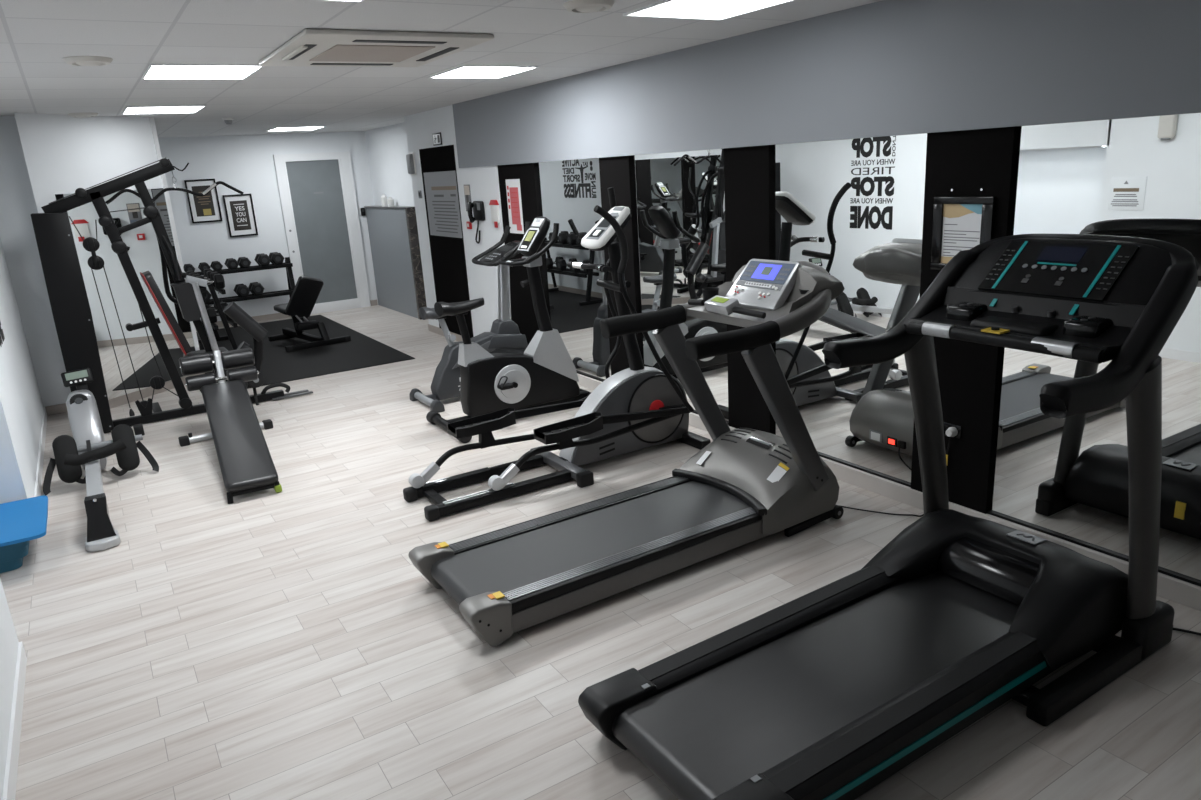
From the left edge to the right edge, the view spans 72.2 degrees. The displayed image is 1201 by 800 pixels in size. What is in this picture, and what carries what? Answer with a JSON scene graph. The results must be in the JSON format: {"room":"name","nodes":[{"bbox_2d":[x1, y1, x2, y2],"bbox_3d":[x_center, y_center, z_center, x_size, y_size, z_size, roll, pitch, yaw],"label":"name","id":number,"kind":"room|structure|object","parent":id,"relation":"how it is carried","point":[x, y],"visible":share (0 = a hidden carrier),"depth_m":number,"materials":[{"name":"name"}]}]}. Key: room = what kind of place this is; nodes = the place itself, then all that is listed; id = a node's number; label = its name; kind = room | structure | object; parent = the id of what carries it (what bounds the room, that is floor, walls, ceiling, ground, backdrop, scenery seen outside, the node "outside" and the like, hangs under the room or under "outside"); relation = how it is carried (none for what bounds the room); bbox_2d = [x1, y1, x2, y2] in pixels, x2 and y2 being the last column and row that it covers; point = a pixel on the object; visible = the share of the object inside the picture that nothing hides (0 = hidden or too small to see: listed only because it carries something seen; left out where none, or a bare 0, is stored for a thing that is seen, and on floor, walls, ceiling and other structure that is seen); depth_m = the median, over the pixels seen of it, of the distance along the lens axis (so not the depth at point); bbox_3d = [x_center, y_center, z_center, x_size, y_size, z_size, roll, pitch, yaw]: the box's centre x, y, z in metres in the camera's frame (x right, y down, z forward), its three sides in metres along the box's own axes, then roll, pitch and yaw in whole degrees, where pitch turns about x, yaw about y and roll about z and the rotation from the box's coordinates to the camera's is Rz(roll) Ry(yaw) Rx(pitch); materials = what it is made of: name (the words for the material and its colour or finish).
{"room":"gym","nodes":[
{"label":"gym","id":0,"kind":"room"},
{"bbox_2d":[0,238,43,799],"bbox_3d":[-2.734,0.083,2.506,1.060,2.593,11.400,-13,18,-30],"label":"wall","id":1,"kind":"structure","parent":0,"point":[21,405],"depth_m":5.17,"materials":[{"name":"white paint"}]},
{"bbox_2d":[0,322,4,346],"bbox_3d":[-3.935,-0.849,5.234,0.002,1.030,0.620,-13,18,-30],"label":"wall lettering","id":2,"kind":"structure","parent":1,"relation":"attached to","point":[1,330],"depth_m":5.50,"materials":[{"name":"black plastic"}]},
{"bbox_2d":[2,641,26,799],"bbox_3d":[-0.826,1.704,0.989,0.012,0.085,6.220,-13,18,-30],"label":"baseboard","id":3,"kind":"structure","parent":1,"relation":"attached to","point":[11,770],"depth_m":3.00,"materials":[{"name":"white paint"}]},
{"bbox_2d":[34,407,46,496],"bbox_3d":[-4.229,0.419,6.231,0.012,0.085,3.140,-13,18,-30],"label":"baseboard","id":4,"kind":"structure","parent":1,"relation":"attached to","point":[38,484],"depth_m":6.14,"materials":[{"name":"white paint"}]},
{"bbox_2d":[0,116,70,406],"bbox_3d":[-5.076,-1.171,7.409,0.500,2.593,0.340,-13,18,-30],"label":"wall","id":5,"kind":"structure","parent":0,"point":[17,200],"depth_m":7.22,"materials":[{"name":"white paint"}]},
{"bbox_2d":[45,403,66,415],"bbox_3d":[-4.903,0.067,7.609,0.390,0.085,0.015,-13,18,-30],"label":"baseboard","id":6,"kind":"structure","parent":5,"relation":"attached to","point":[60,408],"depth_m":7.55,"materials":[{"name":"beige wood"}]},
{"bbox_2d":[14,113,162,399],"bbox_3d":[-5.398,-1.637,9.111,1.080,2.593,4.272,-13,18,-30],"label":"wall","id":7,"kind":"structure","parent":0,"point":[64,154],"depth_m":7.26,"materials":[{"name":"white paint"}]},
{"bbox_2d":[55,117,199,398],"bbox_3d":[-4.434,-1.353,7.747,0.011,2.505,1.160,3,17,21],"label":"mirror","id":8,"kind":"object","parent":7,"relation":"attached to","point":[144,252],"visible":0.46,"depth_m":7.77,"materials":[{"name":"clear mirror"}]},
{"bbox_2d":[108,373,204,408],"bbox_3d":[-4.390,-0.083,8.023,0.014,0.085,1.340,3,17,21],"label":"baseboard","id":9,"kind":"structure","parent":7,"relation":"attached to","point":[146,392],"depth_m":7.91,"materials":[{"name":"beige wood"}]},
{"bbox_2d":[158,131,377,320],"bbox_3d":[-4.698,-2.492,11.956,3.800,2.593,0.100,-13,18,-30],"label":"wall","id":10,"kind":"structure","parent":0,"point":[245,163],"depth_m":11.67,"materials":[{"name":"white paint"}]},
{"bbox_2d":[184,179,221,223],"bbox_3d":[-5.457,-2.735,11.326,0.385,0.575,0.028,-13,18,-30],"label":"framed poster","id":11,"kind":"object","parent":10,"relation":"attached to","point":[204,209],"visible":0.98,"depth_m":11.33,"materials":[{"name":"black paper"}]},
{"bbox_2d":[191,185,214,216],"bbox_3d":[-5.457,-2.735,11.327,0.235,0.405,0.002,-13,18,-30],"label":"print","id":12,"kind":"object","parent":11,"relation":"attached to","point":[204,206],"depth_m":11.32},
{"bbox_2d":[222,194,257,236],"bbox_3d":[-5.072,-2.600,11.609,0.375,0.575,0.028,-13,18,-30],"label":"framed poster","id":13,"kind":"object","parent":10,"relation":"attached to","point":[239,209],"visible":1,"depth_m":11.61,"materials":[{"name":"black paper"}]},
{"bbox_2d":[229,200,250,230],"bbox_3d":[-5.072,-2.600,11.610,0.225,0.405,0.002,-13,18,-30],"label":"print","id":14,"kind":"object","parent":13,"relation":"attached to","point":[239,210],"depth_m":11.61},
{"bbox_2d":[215,300,377,326],"bbox_3d":[-4.737,-1.244,12.168,2.940,0.085,0.012,-13,18,-30],"label":"baseboard","id":15,"kind":"structure","parent":10,"relation":"attached to","point":[373,302],"depth_m":12.09,"materials":[{"name":"beige wood"}]},
{"bbox_2d":[273,152,370,314],"bbox_3d":[-4.107,-2.465,12.249,1.080,2.310,0.060,-13,18,-30],"label":"door","id":16,"kind":"structure","parent":10,"relation":"in","point":[317,194],"depth_m":12.22,"materials":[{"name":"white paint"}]},
{"bbox_2d":[365,122,414,206],"bbox_3d":[-2.486,-2.519,11.572,0.440,2.593,2.880,-13,18,-30],"label":"wall","id":17,"kind":"structure","parent":0,"point":[387,146],"depth_m":11.63,"materials":[{"name":"white paint"}]},
{"bbox_2d":[0,0,881,137],"bbox_3d":[-1.768,-2.060,4.981,6.000,0.050,15.300,-13,18,-30],"label":"ceiling","id":18,"kind":"structure","parent":0,"point":[35,35],"depth_m":4.58,"materials":[{"name":"paint"}]},
{"bbox_2d":[68,112,97,117],"bbox_3d":[-4.480,-2.466,7.138,0.230,0.030,0.230,-13,18,-30],"label":"ceiling vent","id":19,"kind":"object","parent":18,"relation":"in","point":[84,114],"visible":1,"depth_m":7.08,"materials":[{"name":"beige plastic"}]},
{"bbox_2d":[62,56,112,65],"bbox_3d":[-2.686,-1.773,4.321,0.230,0.030,0.230,-13,18,-30],"label":"ceiling vent","id":20,"kind":"object","parent":18,"relation":"in","point":[73,60],"visible":1,"depth_m":4.26,"materials":[{"name":"beige plastic"}]},
{"bbox_2d":[121,105,205,114],"bbox_3d":[-3.816,-2.531,7.187,0.605,0.010,0.700,-13,18,-30],"label":"recessed light","id":21,"kind":"object","parent":18,"relation":"in","point":[171,109],"visible":1,"depth_m":7.15,"materials":[{"name":"white"}]},
{"bbox_2d":[141,64,263,78],"bbox_3d":[-2.433,-1.999,5.021,0.605,0.010,0.650,-13,18,-30],"label":"recessed light","id":22,"kind":"object","parent":18,"relation":"in","point":[154,71],"visible":0.89,"depth_m":4.99,"materials":[{"name":"white"}]},
{"bbox_2d":[222,117,233,123],"bbox_3d":[-3.835,-2.873,8.491,0.110,0.064,0.110,-13,18,-30],"label":"smoke detector","id":23,"kind":"object","parent":18,"relation":"attached to","point":[228,120],"visible":1,"depth_m":8.46,"materials":[{"name":"white plastic"}]},
{"bbox_2d":[267,126,325,130],"bbox_3d":[-3.963,-3.528,10.712,0.600,0.010,0.650,-13,18,-30],"label":"recessed light","id":24,"kind":"object","parent":18,"relation":"in","point":[301,127],"visible":1,"depth_m":10.68,"materials":[{"name":"white"}]},
{"bbox_2d":[270,127,319,130],"bbox_3d":[-3.963,-3.529,10.712,0.576,0.005,0.626,-13,18,-30],"label":"diffuser","id":25,"kind":"object","parent":24,"relation":"attached to","point":[277,128],"depth_m":10.72,"materials":[{"name":"white"}]},
{"bbox_2d":[325,0,363,1],"bbox_3d":[-1.038,-1.475,2.881,0.605,0.010,0.655,-13,18,-30],"label":"recessed light","id":26,"kind":"object","parent":18,"relation":"in","point":[325,0],"visible":1,"depth_m":3.27,"materials":[{"name":"white"}]},
{"bbox_2d":[258,28,493,66],"bbox_3d":[-1.266,-1.917,4.539,0.970,0.039,1.140,-13,18,-30],"label":"air conditioner","id":27,"kind":"object","parent":18,"relation":"attached to","point":[310,47],"visible":1,"depth_m":4.35,"materials":[{"name":"beige plastic"}]},
{"bbox_2d":[309,44,434,61],"bbox_3d":[-1.265,-1.908,4.541,0.530,0.008,0.580,-13,18,-30],"label":"grille","id":28,"kind":"object","parent":27,"relation":"attached to","point":[334,52],"depth_m":4.49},
{"bbox_2d":[429,65,538,77],"bbox_3d":[-0.842,-2.347,5.895,0.570,0.010,0.630,-13,18,-30],"label":"recessed light","id":29,"kind":"object","parent":18,"relation":"in","point":[464,71],"visible":1,"depth_m":5.86,"materials":[{"name":"white"}]},
{"bbox_2d":[436,67,530,76],"bbox_3d":[-0.842,-2.348,5.895,0.546,0.005,0.606,-13,18,-30],"label":"diffuser","id":30,"kind":"object","parent":29,"relation":"attached to","point":[458,71],"depth_m":5.88,"materials":[{"name":"white"}]},
{"bbox_2d":[563,0,614,12],"bbox_3d":[-0.051,-1.748,3.664,0.230,0.030,0.230,-13,18,-30],"label":"ceiling vent","id":31,"kind":"object","parent":18,"relation":"in","point":[576,6],"visible":1,"depth_m":3.61,"materials":[{"name":"beige plastic"}]},
{"bbox_2d":[623,0,794,20],"bbox_3d":[0.539,-1.851,3.858,0.610,0.010,0.650,-13,18,-30],"label":"recessed light","id":32,"kind":"object","parent":18,"relation":"in","point":[720,10],"visible":1,"depth_m":3.93,"materials":[{"name":"white"}]},
{"bbox_2d":[404,105,504,336],"bbox_3d":[1.332,-0.983,5.359,0.810,2.593,12.180,-13,18,-30],"label":"wall","id":33,"kind":"structure","parent":0,"point":[483,181],"depth_m":8.90,"materials":[{"name":"white paint"}]},
{"bbox_2d":[406,152,416,174],"bbox_3d":[-2.269,-2.822,9.855,0.056,0.260,0.180,-13,18,-30],"label":"wall lamp","id":34,"kind":"object","parent":33,"relation":"attached to","point":[410,158],"visible":1,"depth_m":9.80,"materials":[{"name":"grey plastic"}]},
{"bbox_2d":[432,132,441,145],"bbox_3d":[-1.802,-2.877,9.086,0.011,0.130,0.250,-13,18,-30],"label":"exit sign","id":35,"kind":"object","parent":33,"relation":"attached to","point":[437,138],"visible":1,"depth_m":9.07,"materials":[{"name":"white plastic"}]},
{"bbox_2d":[424,171,461,237],"bbox_3d":[-1.789,-2.212,9.318,0.006,0.715,0.950,-13,18,-30],"label":"notice","id":36,"kind":"object","parent":33,"relation":"attached to","point":[441,190],"visible":1,"depth_m":9.29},
{"bbox_2d":[428,324,462,341],"bbox_3d":[-1.546,-0.683,9.510,0.012,0.085,2.410,-13,18,-30],"label":"baseboard","id":37,"kind":"structure","parent":33,"relation":"attached to","point":[434,329],"depth_m":10.18,"materials":[{"name":"beige wood"}]},
{"bbox_2d":[419,145,473,337],"bbox_3d":[-1.768,-1.762,9.479,0.016,2.200,1.030,-13,18,-30],"label":"trim","id":38,"kind":"structure","parent":33,"relation":"attached to","point":[447,253],"depth_m":9.45,"materials":[{"name":"paint"}]},
{"bbox_2d":[464,185,471,210],"bbox_3d":[-1.400,-2.133,8.702,0.010,0.275,0.150,-13,18,-30],"label":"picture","id":39,"kind":"object","parent":33,"relation":"attached to","point":[467,192],"visible":0.83,"depth_m":8.69,"materials":[{"name":"beige"}]},
{"bbox_2d":[464,186,469,194],"bbox_3d":[-1.408,-2.209,8.678,0.001,0.095,0.130,-13,18,-30],"label":"print","id":40,"kind":"object","parent":39,"relation":"attached to","point":[466,188],"depth_m":8.67,"materials":[{"name":"beige paper"}]},
{"bbox_2d":[468,201,484,243],"bbox_3d":[-1.282,-1.830,8.517,0.114,0.439,0.239,-13,18,-30],"label":"wall phone","id":41,"kind":"object","parent":33,"relation":"attached to","point":[478,206],"visible":1,"depth_m":8.50,"materials":[{"name":"black plastic"}]},
{"bbox_2d":[489,200,499,227],"bbox_3d":[-1.054,-1.857,8.215,0.021,0.270,0.197,-13,18,-30],"label":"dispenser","id":42,"kind":"object","parent":33,"relation":"attached to","point":[494,207],"visible":1,"depth_m":8.20,"materials":[{"name":"white plastic"}]},
{"bbox_2d":[506,179,523,233],"bbox_3d":[-0.819,-1.845,7.859,0.008,0.505,0.290,-13,18,-30],"label":"poster","id":43,"kind":"object","parent":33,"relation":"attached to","point":[513,190],"visible":0.99,"depth_m":7.85,"materials":[{"name":"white paper"}]},
{"bbox_2d":[507,186,521,230],"bbox_3d":[-0.822,-1.831,7.864,0.002,0.415,0.245,-13,18,-30],"label":"print","id":44,"kind":"object","parent":43,"relation":"attached to","point":[514,202],"depth_m":7.86,"materials":[{"name":"red paper"}]},
{"bbox_2d":[497,163,547,344],"bbox_3d":[-0.705,-1.321,7.976,0.098,1.861,0.750,-13,18,-30],"label":"trim","id":45,"kind":"structure","parent":33,"relation":"attached to","point":[523,315],"depth_m":7.97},
{"bbox_2d":[599,155,640,375],"bbox_3d":[0.194,-0.982,6.592,0.098,1.861,0.420,-13,18,-30],"label":"trim","id":46,"kind":"structure","parent":33,"relation":"attached to","point":[616,172],"depth_m":6.40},
{"bbox_2d":[724,145,772,433],"bbox_3d":[0.991,-0.681,5.364,0.098,1.861,0.410,-13,18,-30],"label":"wall panel","id":47,"kind":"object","parent":33,"relation":"attached to","point":[747,170],"depth_m":5.26,"materials":[{"name":"paint"}]},
{"bbox_2d":[452,0,1200,167],"bbox_3d":[1.387,-1.699,4.288,0.150,0.638,10.650,-13,18,-30],"label":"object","id":48,"kind":"structure","parent":33,"relation":"attached to","point":[884,67],"depth_m":4.17,"materials":[{"name":"grey paint"}]},
{"bbox_2d":[577,373,1200,610],"bbox_3d":[1.762,0.525,4.541,0.130,0.095,9.770,-13,18,-30],"label":"trim","id":49,"kind":"structure","parent":33,"relation":"attached to","point":[1168,587],"depth_m":4.22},
{"bbox_2d":[536,158,610,381],"bbox_3d":[-0.245,-1.127,7.197,0.048,1.861,1.100,-13,18,-30],"label":"wall mirror","id":50,"kind":"object","parent":49,"relation":"on","point":[569,191],"depth_m":7.18,"materials":[{"name":"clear mirror"}]},
{"bbox_2d":[632,148,728,421],"bbox_3d":[0.578,-0.833,5.965,0.006,1.848,1.080,-13,18,-30],"label":"wall mirror","id":51,"kind":"object","parent":49,"relation":"on","point":[679,197],"visible":0.57,"depth_m":5.86,"materials":[{"name":"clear mirror"}]},
{"bbox_2d":[772,133,926,486],"bbox_3d":[1.361,-0.521,4.723,0.048,1.861,1.103,-13,18,-30],"label":"wall mirror","id":52,"kind":"object","parent":49,"relation":"on","point":[853,209],"depth_m":4.63,"materials":[{"name":"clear mirror"}]},
{"bbox_2d":[987,112,1200,581],"bbox_3d":[2.657,-0.032,2.728,0.048,1.861,2.860,-13,18,-30],"label":"wall mirror","id":53,"kind":"object","parent":49,"relation":"on","point":[1140,177],"depth_m":3.52,"materials":[{"name":"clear mirror"}]},
{"bbox_2d":[1158,568,1200,586],"bbox_3d":[2.413,0.744,3.435,0.042,0.013,0.172,-13,18,-30],"label":"mirror channel trim","id":54,"kind":"object","parent":49,"relation":"on","point":[1180,577],"depth_m":3.44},
{"bbox_2d":[943,421,961,438],"bbox_3d":[1.785,0.149,4.239,0.010,0.070,0.160,-13,18,-30],"label":"power socket","id":55,"kind":"object","parent":33,"relation":"attached to","point":[946,425],"visible":0.3,"depth_m":4.20,"materials":[{"name":"black plastic"}]},
{"bbox_2d":[930,188,995,269],"bbox_3d":[1.730,-0.810,3.941,0.027,0.391,0.315,-13,18,-30],"label":"framed notice","id":56,"kind":"object","parent":33,"relation":"attached to","point":[960,223],"visible":0.78,"depth_m":3.94,"materials":[{"name":"black plastic"}]},
{"bbox_2d":[943,204,974,217],"bbox_3d":[1.723,-0.897,3.917,0.001,0.067,0.210,-13,18,-30],"label":"print","id":57,"kind":"object","parent":56,"relation":"on","point":[949,210],"depth_m":3.93},
{"bbox_2d":[960,204,982,213],"bbox_3d":[1.744,-0.899,3.879,0.001,0.045,0.125,-13,18,-30],"label":"print","id":58,"kind":"object","parent":56,"relation":"attached to","point":[964,208],"depth_m":3.88},
{"bbox_2d":[911,126,1017,513],"bbox_3d":[1.807,-0.372,4.107,0.098,1.861,0.450,-13,18,-30],"label":"wall panel","id":59,"kind":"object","parent":33,"relation":"attached to","point":[966,162],"depth_m":4.05,"materials":[{"name":"paint"}]},
{"bbox_2d":[0,305,1200,799],"bbox_3d":[-1.611,0.477,5.705,6.000,0.050,15.300,-13,18,-30],"label":"floor","id":60,"kind":"structure","parent":0,"point":[290,643],"depth_m":3.53,"materials":[{"name":"laminate"}]},
{"bbox_2d":[0,557,22,572],"bbox_3d":[-3.466,0.871,4.524,0.495,0.061,0.540,-13,18,-30],"label":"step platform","id":61,"kind":"object","parent":60,"relation":"on","point":[11,565],"visible":0.24,"depth_m":4.40,"materials":[{"name":"teal plastic"}]},
{"bbox_2d":[0,540,29,562],"bbox_3d":[-3.451,0.807,4.512,0.535,0.061,0.570,-13,18,-30],"label":"exercise mat","id":62,"kind":"object","parent":61,"relation":"on","point":[21,552],"visible":0.23,"depth_m":4.38,"materials":[{"name":"teal plastic"}]},
{"bbox_2d":[0,541,28,552],"bbox_3d":[-3.449,0.752,4.493,0.560,0.051,0.600,-13,18,-30],"label":"exercise mat","id":63,"kind":"object","parent":62,"relation":"on","point":[11,547],"visible":0.12,"depth_m":4.36,"materials":[{"name":"teal plastic"}]},
{"bbox_2d":[0,496,47,546],"bbox_3d":[-3.391,0.706,4.472,0.655,0.034,0.700,-13,18,-30],"label":"exercise mat","id":64,"kind":"object","parent":63,"relation":"on","point":[23,520],"visible":1,"depth_m":4.56,"materials":[{"name":"blue plastic"}]},
{"bbox_2d":[43,368,158,551],"bbox_3d":[-3.322,0.289,5.398,0.695,0.682,2.143,-13,18,-30],"label":"rowing machine","id":65,"kind":"object","parent":60,"relation":"on","point":[88,447],"visible":1,"depth_m":5.60,"materials":[{"name":"silver metal"}]},
{"bbox_2d":[61,368,93,386],"bbox_3d":[-3.857,-0.166,6.073,0.194,0.115,0.066,-13,18,-30],"label":"monitor","id":66,"kind":"object","parent":65,"relation":"on","point":[80,378],"depth_m":6.06,"materials":[{"name":"black plastic"}]},
{"bbox_2d":[31,157,312,432],"bbox_3d":[-3.647,-0.957,7.127,1.883,2.176,0.655,-11,18,-26],"label":"multi gym","id":67,"kind":"object","parent":60,"relation":"on","point":[68,298],"visible":0.93,"depth_m":6.73,"materials":[{"name":"black metal"}]},
{"bbox_2d":[178,348,281,503],"bbox_3d":[-2.628,0.107,5.915,0.690,0.675,1.829,-13,18,-30],"label":"bench","id":68,"kind":"object","parent":60,"relation":"on","point":[246,464],"visible":1,"depth_m":5.97,"materials":[{"name":"black leather"}]},
{"bbox_2d":[196,315,414,392],"bbox_3d":[-3.981,-0.652,10.067,2.115,0.010,4.050,-13,18,-30],"label":"rubber mat","id":69,"kind":"object","parent":60,"relation":"on","point":[278,365],"visible":0.51,"depth_m":9.44,"materials":[{"name":"rubber"}]},
{"bbox_2d":[198,283,237,349],"bbox_3d":[-4.654,-1.009,9.810,0.530,0.893,1.630,-13,18,-30],"label":"dumbbell rack","id":70,"kind":"object","parent":69,"relation":"on","point":[211,287],"visible":0.33,"depth_m":9.16,"materials":[{"name":"metal"}]},
{"bbox_2d":[186,269,211,276],"bbox_3d":[-4.768,-1.468,9.812,0.291,0.156,0.180,-13,18,-30],"label":"dumbbell","id":71,"kind":"object","parent":70,"relation":"on","point":[205,270],"visible":0.16,"depth_m":9.79,"materials":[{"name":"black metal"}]},
{"bbox_2d":[189,270,214,278],"bbox_3d":[-4.618,-1.412,9.582,0.291,0.156,0.180,-13,18,-30],"label":"dumbbell","id":72,"kind":"object","parent":70,"relation":"on","point":[208,272],"visible":0.16,"depth_m":9.56,"materials":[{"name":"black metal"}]},
{"bbox_2d":[192,272,218,286],"bbox_3d":[-4.480,-1.359,9.369,0.291,0.156,0.180,-13,18,-30],"label":"dumbbell","id":73,"kind":"object","parent":70,"relation":"on","point":[212,273],"visible":0.25,"depth_m":9.35,"materials":[{"name":"metal"}]},
{"bbox_2d":[196,274,224,289],"bbox_3d":[-4.341,-1.307,9.155,0.291,0.156,0.180,-13,18,-30],"label":"dumbbell","id":74,"kind":"object","parent":70,"relation":"on","point":[219,282],"visible":0.59,"depth_m":9.14,"materials":[{"name":"black metal"}]},
{"bbox_2d":[205,302,227,311],"bbox_3d":[-4.535,-1.055,9.700,0.291,0.156,0.180,-13,18,-30],"label":"dumbbell","id":75,"kind":"object","parent":70,"relation":"on","point":[223,304],"visible":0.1,"depth_m":9.68,"materials":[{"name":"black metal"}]},
{"bbox_2d":[206,306,231,322],"bbox_3d":[-4.321,-0.974,9.371,0.291,0.156,0.180,-13,18,-30],"label":"dumbbell","id":76,"kind":"object","parent":70,"relation":"on","point":[211,312],"visible":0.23,"depth_m":9.28,"materials":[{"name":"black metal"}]},
{"bbox_2d":[196,257,303,320],"bbox_3d":[-5.089,-1.450,11.452,1.630,0.893,0.530,-13,18,-30],"label":"dumbbell rack","id":77,"kind":"object","parent":69,"relation":"on","point":[291,284],"visible":0.31,"depth_m":11.51,"materials":[{"name":"black metal"}]},
{"bbox_2d":[184,264,194,271],"bbox_3d":[-5.539,-1.765,11.089,0.137,0.119,0.221,-13,18,-30],"label":"dumbbell","id":78,"kind":"object","parent":77,"relation":"on","point":[187,267],"visible":0.87,"depth_m":11.00,"materials":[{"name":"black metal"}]},
{"bbox_2d":[198,262,210,271],"bbox_3d":[-5.379,-1.802,11.184,0.137,0.119,0.221,-13,18,-30],"label":"dumbbell","id":79,"kind":"object","parent":77,"relation":"on","point":[203,265],"visible":0.89,"depth_m":11.10,"materials":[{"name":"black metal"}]},
{"bbox_2d":[205,289,210,301],"bbox_3d":[-5.397,-1.426,11.191,0.180,0.156,0.291,-13,18,-30],"label":"dumbbell","id":80,"kind":"object","parent":77,"relation":"on","point":[208,295],"visible":0.18,"depth_m":11.10,"materials":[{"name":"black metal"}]},
{"bbox_2d":[210,261,222,270],"bbox_3d":[-5.248,-1.832,11.261,0.137,0.119,0.221,-13,18,-30],"label":"dumbbell","id":81,"kind":"object","parent":77,"relation":"on","point":[215,265],"visible":1,"depth_m":11.18,"materials":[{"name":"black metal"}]},
{"bbox_2d":[224,258,238,268],"bbox_3d":[-5.084,-1.878,11.357,0.157,0.136,0.253,-13,18,-30],"label":"dumbbell","id":82,"kind":"object","parent":77,"relation":"on","point":[231,263],"visible":1,"depth_m":11.26,"materials":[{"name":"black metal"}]},
{"bbox_2d":[234,284,249,296],"bbox_3d":[-4.980,-1.523,11.438,0.180,0.156,0.291,-13,18,-30],"label":"dumbbell","id":83,"kind":"object","parent":77,"relation":"on","point":[241,290],"visible":1,"depth_m":11.33,"materials":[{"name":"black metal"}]},
{"bbox_2d":[237,257,250,267],"bbox_3d":[-4.949,-1.909,11.437,0.157,0.136,0.253,-13,18,-30],"label":"dumbbell","id":84,"kind":"object","parent":77,"relation":"on","point":[244,262],"visible":0.98,"depth_m":11.34,"materials":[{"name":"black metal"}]},
{"bbox_2d":[248,282,264,294],"bbox_3d":[-4.819,-1.560,11.534,0.180,0.156,0.291,-13,18,-30],"label":"dumbbell","id":85,"kind":"object","parent":77,"relation":"on","point":[256,288],"visible":1,"depth_m":11.43,"materials":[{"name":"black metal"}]},
{"bbox_2d":[254,253,270,265],"bbox_3d":[-4.739,-1.968,11.559,0.180,0.156,0.291,-13,18,-30],"label":"dumbbell","id":86,"kind":"object","parent":77,"relation":"on","point":[262,259],"visible":1,"depth_m":11.45,"materials":[{"name":"black metal"}]},
{"bbox_2d":[269,252,283,264],"bbox_3d":[-4.587,-2.003,11.649,0.180,0.156,0.291,-13,18,-30],"label":"dumbbell","id":87,"kind":"object","parent":77,"relation":"on","point":[276,258],"visible":0.97,"depth_m":11.54,"materials":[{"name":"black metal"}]},
{"bbox_2d":[268,276,350,351],"bbox_3d":[-3.689,-1.130,10.128,0.776,0.837,0.964,-16,20,-36],"label":"weight bench","id":88,"kind":"object","parent":69,"relation":"on","point":[306,291],"visible":1,"depth_m":9.95,"materials":[{"name":"black leather"}]},
{"bbox_2d":[364,206,426,319],"bbox_3d":[-2.969,-2.036,11.961,0.166,1.510,1.880,-13,18,-30],"label":"wall","id":89,"kind":"structure","parent":60,"relation":"on","point":[393,231],"depth_m":11.73,"materials":[{"name":"paint"}]},
{"bbox_2d":[381,194,387,206],"bbox_3d":[-3.117,-2.879,11.877,0.090,0.170,0.090,-13,18,-30],"label":"bottle","id":90,"kind":"object","parent":89,"relation":"on","point":[384,202],"visible":0.95,"depth_m":11.85,"materials":[{"name":"white plastic"}]},
{"bbox_2d":[387,197,393,206],"bbox_3d":[-2.967,-2.804,11.652,0.090,0.130,0.090,-13,18,-30],"label":"bottle","id":91,"kind":"object","parent":89,"relation":"on","point":[390,200],"visible":1,"depth_m":11.62,"materials":[{"name":"white plastic"}]},
{"bbox_2d":[409,225,527,412],"bbox_3d":[-1.091,-0.740,7.156,1.163,1.430,0.580,-13,18,-30],"label":"exercise bike","id":92,"kind":"object","parent":60,"relation":"on","point":[504,336],"visible":0.49,"depth_m":7.16,"materials":[{"name":"grey plastic"}]},
{"bbox_2d":[426,216,590,442],"bbox_3d":[-0.683,-0.614,6.417,1.345,1.545,0.690,-13,18,-30],"label":"exercise bike","id":93,"kind":"object","parent":60,"relation":"on","point":[545,374],"visible":0.91,"depth_m":6.40,"materials":[{"name":"black plastic"}]},
{"bbox_2d":[403,187,710,521],"bbox_3d":[-0.297,-0.376,5.120,2.003,1.753,0.686,-13,18,-30],"label":"elliptical trainer","id":94,"kind":"object","parent":60,"relation":"on","point":[637,407],"visible":0.98,"depth_m":5.27,"materials":[{"name":"black plastic"}]},
{"bbox_2d":[408,259,957,646],"bbox_3d":[0.419,0.108,3.972,2.543,1.368,1.164,-13,18,-30],"label":"treadmill","id":95,"kind":"object","parent":60,"relation":"on","point":[747,485],"visible":0.96,"depth_m":4.10,"materials":[{"name":"paint"}]},
{"bbox_2d":[687,281,811,326],"bbox_3d":[0.860,-0.519,4.326,0.540,0.205,0.630,-13,18,-30],"label":"tray","id":96,"kind":"object","parent":95,"relation":"on","point":[752,303],"depth_m":4.18,"materials":[{"name":"plastic"}]},
{"bbox_2d":[672,428,838,533],"bbox_3d":[0.855,0.392,4.546,0.614,0.356,0.748,-13,18,-30],"label":"hood","id":97,"kind":"object","parent":95,"relation":"attached to","point":[754,472],"depth_m":4.34,"materials":[{"name":"grey plastic"}]},
{"bbox_2d":[742,265,789,286],"bbox_3d":[0.849,-0.644,4.288,0.083,0.087,0.291,-14,19,-33],"label":"screen","id":98,"kind":"object","parent":95,"relation":"on","point":[752,275],"depth_m":4.28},
{"bbox_2d":[578,234,1200,799],"bbox_3d":[1.211,0.347,2.660,2.305,1.534,1.542,-13,18,-30],"label":"treadmill","id":99,"kind":"object","parent":60,"relation":"on","point":[830,692],"visible":1,"depth_m":2.90,"materials":[{"name":"black plastic"}]},
{"bbox_2d":[904,286,1145,361],"bbox_3d":[1.550,-0.300,3.051,0.315,0.150,0.770,-13,18,-30],"label":"tray","id":100,"kind":"object","parent":99,"relation":"on","point":[1101,327],"depth_m":3.00,"materials":[{"name":"black plastic"}]},
{"bbox_2d":[1017,533,1033,540],"bbox_3d":[1.718,0.550,3.317,0.036,0.008,0.072,-13,18,-30],"label":"print","id":101,"kind":"object","parent":99,"relation":"on","point":[1025,536],"depth_m":3.31},
{"bbox_2d":[986,250,1128,289],"bbox_3d":[1.707,-0.496,3.105,0.130,0.104,0.465,-13,18,-30],"label":"control panel","id":102,"kind":"object","parent":99,"relation":"attached to","point":[1026,269],"depth_m":3.08,"materials":[{"name":"plastic"}]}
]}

